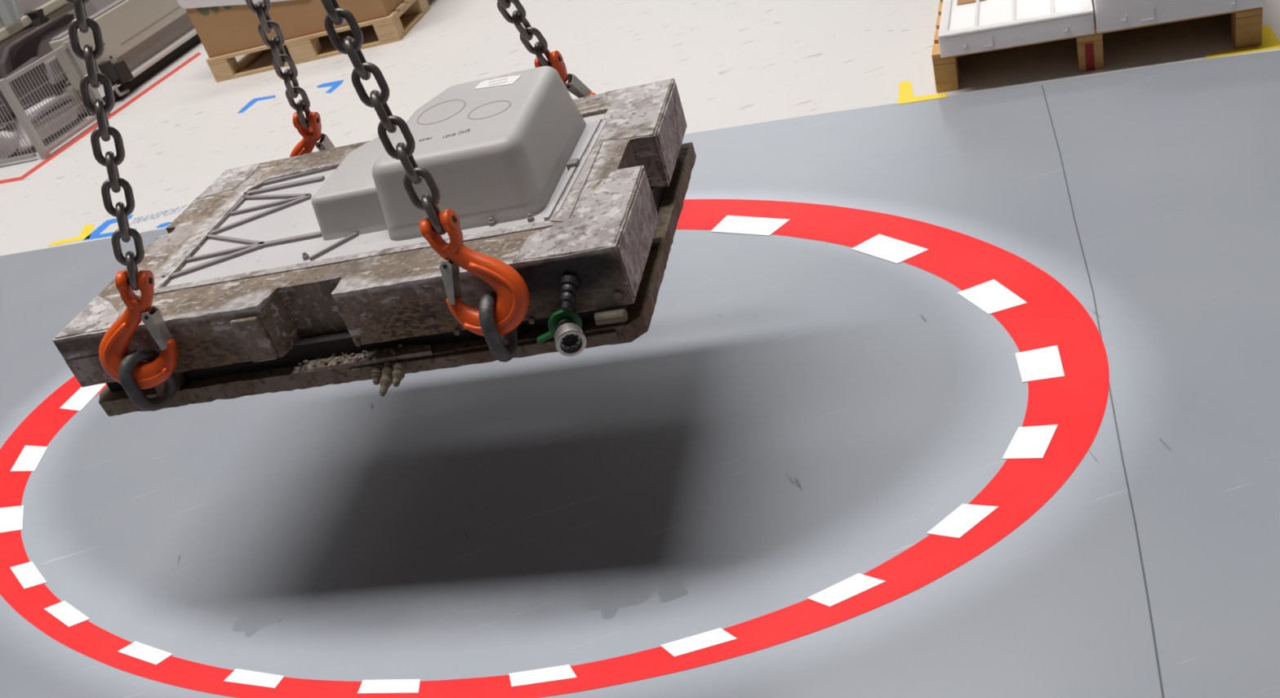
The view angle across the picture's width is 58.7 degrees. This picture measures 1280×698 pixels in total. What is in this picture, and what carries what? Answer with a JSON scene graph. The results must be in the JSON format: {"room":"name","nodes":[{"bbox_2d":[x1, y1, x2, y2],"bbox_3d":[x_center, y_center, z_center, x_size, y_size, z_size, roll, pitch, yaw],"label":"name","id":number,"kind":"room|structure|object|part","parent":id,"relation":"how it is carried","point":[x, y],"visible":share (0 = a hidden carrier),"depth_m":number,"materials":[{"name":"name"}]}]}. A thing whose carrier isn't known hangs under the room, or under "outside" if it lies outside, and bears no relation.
{"room":"factory floor","nodes":[
{"label":"factory floor","id":0,"kind":"room"},
{"bbox_2d":[0,0,1279,697],"bbox_3d":[1.523,-4.510,9.376,24.650,0.001,32.000,-18,31,0],"label":"floor","id":1,"kind":"structure","parent":0,"point":[791,416],"depth_m":2.82,"materials":[{"name":"grey concrete"}]},
{"bbox_2d":[0,97,36,164],"bbox_3d":[-3.974,-1.224,6.540,0.994,0.475,0.040,-6,33,18],"label":"wire fence","id":2,"kind":"object","parent":1,"relation":"on","point":[25,156],"visible":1,"depth_m":6.49,"materials":[{"name":"grey metal"}]},
{"bbox_3d":[-3.901,-1.057,6.641,0.954,0.022,0.024,-6,33,18],"label":"rail","id":3,"kind":"part","parent":2,"relation":"part of","materials":[{"name":"grey metal"}]},
{"bbox_2d":[0,55,93,159],"bbox_3d":[-3.732,-1.477,6.882,0.569,0.438,0.803,-6,33,19],"label":"machine","id":4,"kind":"object","parent":1,"relation":"on","point":[33,60],"visible":0.53,"depth_m":6.75,"materials":[{"name":"grey"}]},
{"bbox_3d":[-3.820,-1.188,6.716,0.460,0.185,0.168,-6,33,19],"label":"white casing","id":5,"kind":"part","parent":4,"relation":"part of","materials":[{"name":"grey plastic"}]},
{"bbox_3d":[-3.580,-1.359,6.785,0.160,0.181,0.469,-6,33,19],"label":"white casing","id":6,"kind":"part","parent":4,"relation":"part of","materials":[{"name":"grey"}]},
{"bbox_2d":[0,40,111,159],"bbox_3d":[-3.380,-1.448,6.593,0.040,0.475,0.620,-6,33,19],"label":"wire fence","id":7,"kind":"object","parent":1,"relation":"on","point":[6,89],"visible":0.85,"depth_m":6.52,"materials":[{"name":"grey metal"}]},
{"bbox_3d":[-3.444,-1.282,6.364,0.040,0.475,0.040,-6,33,19],"label":"post","id":8,"kind":"part","parent":7,"relation":"part of","materials":[{"name":"grey metal"}]},
{"bbox_3d":[-3.437,-1.625,6.479,0.024,0.022,0.540,-6,33,19],"label":"rail","id":9,"kind":"part","parent":7,"relation":"part of","materials":[{"name":"grey metal"}]},
{"bbox_3d":[-3.325,-1.279,6.700,0.024,0.022,0.540,-6,33,19],"label":"rail","id":10,"kind":"part","parent":7,"relation":"part of","materials":[{"name":"grey metal"}]},
{"bbox_3d":[-3.316,-1.615,6.821,0.040,0.475,0.040,-6,33,19],"label":"post","id":11,"kind":"part","parent":7,"relation":"part of","materials":[{"name":"grey metal"}]},
{"bbox_2d":[0,0,116,128],"bbox_3d":[-3.742,-3.119,8.645,0.820,1.250,5.116,-7,33,18],"label":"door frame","id":12,"kind":"structure","parent":1,"relation":"on","point":[27,27],"depth_m":7.16,"materials":[{"name":"grey metal"}]},
{"bbox_3d":[-3.912,-2.132,6.947,0.100,0.291,0.967,-7,33,18],"label":"panel","id":13,"kind":"part","parent":12,"relation":"part of","materials":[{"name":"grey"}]},
{"bbox_3d":[-3.890,-1.945,7.359,0.049,0.222,0.785,-7,33,18],"label":"rounded frame","id":14,"kind":"part","parent":12,"relation":"part of","materials":[{"name":"grey metal"}]},
{"bbox_2d":[48,224,94,246],"bbox_3d":[-2.560,-0.530,5.197,0.228,0.002,0.179,-8,33,16],"label":"tape","id":15,"kind":"object","parent":1,"relation":"on","point":[87,229],"visible":1,"depth_m":5.16,"materials":[{"name":"yellow plastic"}]},
{"bbox_2d":[0,52,200,183],"bbox_3d":[-3.412,-1.454,7.074,0.520,0.002,1.922,-5,33,19],"label":"tape","id":16,"kind":"object","parent":1,"relation":"on","point":[33,170],"depth_m":6.77,"materials":[{"name":"red plastic"}]},
{"bbox_2d":[82,214,136,240],"bbox_3d":[-2.333,-0.557,5.126,0.304,0.002,0.206,-5,34,20],"label":"tape","id":17,"kind":"object","parent":1,"relation":"on","point":[95,233],"visible":0.77,"depth_m":5.14,"materials":[{"name":"blue plastic"}]},
{"bbox_2d":[48,0,200,116],"bbox_3d":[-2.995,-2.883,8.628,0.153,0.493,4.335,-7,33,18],"label":"machine","id":18,"kind":"object","parent":1,"relation":"on","point":[141,37],"visible":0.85,"depth_m":7.38,"materials":[{"name":"beige paint"}]},
{"bbox_3d":[-3.086,-3.081,8.520,0.070,0.011,4.315,-7,33,18],"label":"panel","id":19,"kind":"part","parent":18,"relation":"part of","materials":[{"name":"grey metal"}]},
{"bbox_3d":[-2.975,-2.700,8.758,0.070,0.050,4.327,-7,33,18],"label":"rail","id":20,"kind":"part","parent":18,"relation":"part of","materials":[{"name":"grey metal"}]},
{"bbox_3d":[-2.981,-2.909,8.829,0.065,0.120,3.977,-7,33,18],"label":"skirt panel","id":21,"kind":"part","parent":18,"relation":"part of","materials":[{"name":"beige metal"}]},
{"bbox_2d":[128,204,186,225],"bbox_3d":[-2.164,-0.602,5.110,0.266,0.001,0.072,-13,32,9],"label":"lettering","id":22,"kind":"object","parent":1,"relation":"on","point":[175,210],"depth_m":5.11,"materials":[{"name":"blue"}]},
{"bbox_2d":[155,222,171,227],"bbox_3d":[-2.082,-0.542,4.976,0.061,0.002,0.047,1,36,28],"label":"tape","id":23,"kind":"object","parent":1,"relation":"on","point":[162,225],"visible":1,"depth_m":4.97,"materials":[{"name":"blue"}]},
{"bbox_2d":[237,95,275,113],"bbox_3d":[-2.104,-1.341,6.239,0.182,0.002,0.202,-2,35,24],"label":"tape","id":24,"kind":"object","parent":1,"relation":"on","point":[251,102],"visible":1,"depth_m":6.28,"materials":[{"name":"blue"}]},
{"bbox_2d":[206,0,430,82],"bbox_3d":[-1.912,-2.037,7.095,1.248,0.144,1.000,-8,33,16],"label":"wooden pallet","id":25,"kind":"object","parent":1,"relation":"on","point":[392,28],"visible":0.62,"depth_m":6.73,"materials":[{"name":"brown wood"}]},
{"bbox_2d":[177,0,403,57],"bbox_3d":[-2.045,-2.384,6.869,1.228,0.720,0.954,-8,33,16],"label":"cardboard box","id":26,"kind":"object","parent":25,"relation":"on","point":[223,27],"visible":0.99,"depth_m":6.64,"materials":[{"name":"brown cardboard"}]},
{"bbox_2d":[196,6,208,14],"bbox_3d":[-2.559,-1.999,6.659,0.080,0.084,0.003,-8,33,16],"label":"print","id":27,"kind":"object","parent":26,"relation":"attached to","point":[204,11],"depth_m":6.67},
{"bbox_2d":[209,6,219,12],"bbox_3d":[-2.485,-1.995,6.647,0.056,0.060,0.003,-8,33,16],"label":"print","id":28,"kind":"object","parent":26,"relation":"attached to","point":[215,9],"depth_m":6.65},
{"bbox_2d":[222,5,231,8],"bbox_3d":[-2.404,-2.001,6.627,0.060,0.044,0.003,-8,33,16],"label":"print","id":29,"kind":"object","parent":26,"relation":"attached to","point":[224,6],"depth_m":6.63},
{"bbox_2d":[316,80,343,93],"bbox_3d":[-1.654,-1.422,6.138,0.137,0.002,0.239,-29,33,-17],"label":"tape","id":30,"kind":"object","parent":1,"relation":"on","point":[335,84],"visible":1,"depth_m":6.15,"materials":[{"name":"blue"}]},
{"bbox_2d":[0,199,1109,697],"bbox_3d":[-0.486,0.111,3.149,3.303,0.001,2.110,0,35,26],"label":"ring marking","id":31,"kind":"object","parent":1,"relation":"on","point":[1062,358],"visible":0.84,"depth_m":2.51,"materials":[{"name":"red paint"}]},
{"bbox_2d":[897,80,946,104],"bbox_3d":[0.995,-0.914,4.009,0.165,0.002,0.205,-6,33,18],"label":"tape","id":32,"kind":"object","parent":1,"relation":"on","point":[905,91],"visible":1,"depth_m":3.98,"materials":[{"name":"yellow plastic"}]},
{"bbox_2d":[931,0,1262,93],"bbox_3d":[1.599,-1.254,4.104,1.003,0.140,0.952,-4,34,21],"label":"wooden pallet","id":33,"kind":"object","parent":1,"relation":"on","point":[1246,24],"visible":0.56,"depth_m":3.73,"materials":[{"name":"orange wood"}]},
{"bbox_2d":[937,0,1094,57],"bbox_3d":[1.326,-1.252,4.027,0.483,0.078,0.783,-4,34,21],"label":"crate","id":34,"kind":"object","parent":33,"relation":"on","point":[966,26],"visible":1,"depth_m":3.76,"materials":[{"name":"white plastic"}]},
{"bbox_2d":[1091,0,1264,32],"bbox_3d":[1.748,-1.381,3.792,0.478,0.310,0.783,-4,34,21],"label":"foam box","id":35,"kind":"object","parent":33,"relation":"on","point":[1108,15],"visible":1,"depth_m":3.57,"materials":[{"name":"white plastic"}]},
{"bbox_2d":[1041,84,1164,697],"bbox_3d":[1.062,-0.116,2.727,0.988,0.001,2.464,-18,31,0],"label":"joint","id":36,"kind":"object","parent":1,"relation":"on","point":[1109,388],"visible":1,"depth_m":2.24,"materials":[{"name":"grey"}]},
{"bbox_2d":[1205,25,1279,58],"bbox_3d":[1.926,-0.989,3.658,0.218,0.002,0.200,-4,34,22],"label":"tape","id":37,"kind":"object","parent":1,"relation":"on","point":[1270,41],"visible":0.83,"depth_m":3.60,"materials":[{"name":"yellow plastic"}]},
{"bbox_3d":[-1.008,-1.641,1.594,0.146,0.256,0.025,-18,31,0],"label":"master link","id":38,"kind":"object","parent":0,"visible":0},
{"bbox_2d":[65,0,144,290],"bbox_3d":[-0.989,-0.844,1.910,0.492,1.496,0.052,-34,35,-25],"label":"chain","id":39,"kind":"object","parent":38,"relation":"hanging from","point":[82,21],"visible":0.98,"depth_m":2.08,"materials":[{"name":"metal"}]},
{"bbox_2d":[98,270,177,388],"bbox_3d":[-0.996,-0.035,2.229,0.166,0.237,0.079,-14,32,6],"label":"hook","id":40,"kind":"object","parent":39,"relation":"hanging from","point":[114,344],"visible":0.94,"depth_m":2.22,"materials":[{"name":"orange metal"}]},
{"bbox_2d":[52,66,696,416],"bbox_3d":[-0.548,-0.307,2.514,1.226,0.361,1.077,-8,33,16],"label":"battery pack","id":41,"kind":"object","parent":40,"relation":"hanging from","point":[318,268],"depth_m":2.27,"materials":[{"name":"metal"}]},
{"bbox_3d":[-0.535,-0.286,2.523,0.944,0.101,0.552,-8,33,16],"label":"recess panel","id":42,"kind":"part","parent":41,"relation":"part of","materials":[{"name":"grey metal"}]},
{"bbox_3d":[-0.421,-0.502,2.411,0.108,0.002,0.124,-8,33,16],"label":"oval moulding","id":43,"kind":"part","parent":41,"relation":"part of","materials":[{"name":"grey"}]},
{"bbox_2d":[419,208,529,336],"bbox_3d":[-0.284,-0.135,2.007,0.159,0.236,0.091,-8,33,15],"label":"hook","id":44,"kind":"object","parent":41,"relation":"attached to","point":[513,295],"visible":0.94,"depth_m":1.99,"materials":[{"name":"orange metal"}]},
{"bbox_3d":[-0.309,-0.491,2.337,0.096,0.002,0.088,-8,33,16],"label":"oval moulding","id":45,"kind":"part","parent":41,"relation":"part of","materials":[{"name":"grey"}]},
{"bbox_2d":[534,50,595,97],"bbox_3d":[-0.183,-0.625,2.797,0.148,0.241,0.103,-5,34,20],"label":"hook","id":46,"kind":"object","parent":41,"relation":"attached to","point":[576,87],"visible":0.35,"depth_m":2.75,"materials":[{"name":"orange metal"}]},
{"bbox_3d":[-0.133,-0.378,2.355,0.012,0.012,0.460,-7,33,18],"label":"rail","id":47,"kind":"part","parent":41,"relation":"part of","materials":[{"name":"grey metal"}]},
{"bbox_3d":[-0.117,-0.379,2.348,0.008,0.012,0.425,-6,33,18],"label":"rail","id":48,"kind":"part","parent":41,"relation":"part of","materials":[{"name":"grey metal"}]},
{"bbox_2d":[244,0,310,128],"bbox_3d":[-0.926,-1.080,2.299,0.054,1.515,0.595,-27,32,-14],"label":"chain","id":49,"kind":"object","parent":38,"relation":"hanging from","point":[266,24],"visible":0.99,"depth_m":2.76,"materials":[{"name":"metal"}]},
{"bbox_2d":[289,111,335,156],"bbox_3d":[-0.869,-0.521,2.992,0.162,0.233,0.099,-7,33,18],"label":"hook","id":50,"kind":"object","parent":49,"relation":"hanging from","point":[311,135],"visible":0.48,"depth_m":2.94,"materials":[{"name":"orange metal"}]},
{"bbox_2d":[320,0,446,235],"bbox_3d":[-0.657,-0.888,1.796,0.050,1.491,0.509,-30,33,-19],"label":"chain","id":51,"kind":"object","parent":38,"relation":"hanging from","point":[336,15],"visible":1,"depth_m":1.93,"materials":[{"name":"metal"}]},
{"bbox_2d":[497,0,552,67],"bbox_3d":[-0.583,-1.141,2.197,0.054,1.517,0.577,15,44,42],"label":"chain","id":52,"kind":"object","parent":38,"relation":"hanging from","point":[518,15],"visible":0.96,"depth_m":2.65,"materials":[{"name":"metal"}]}
]}

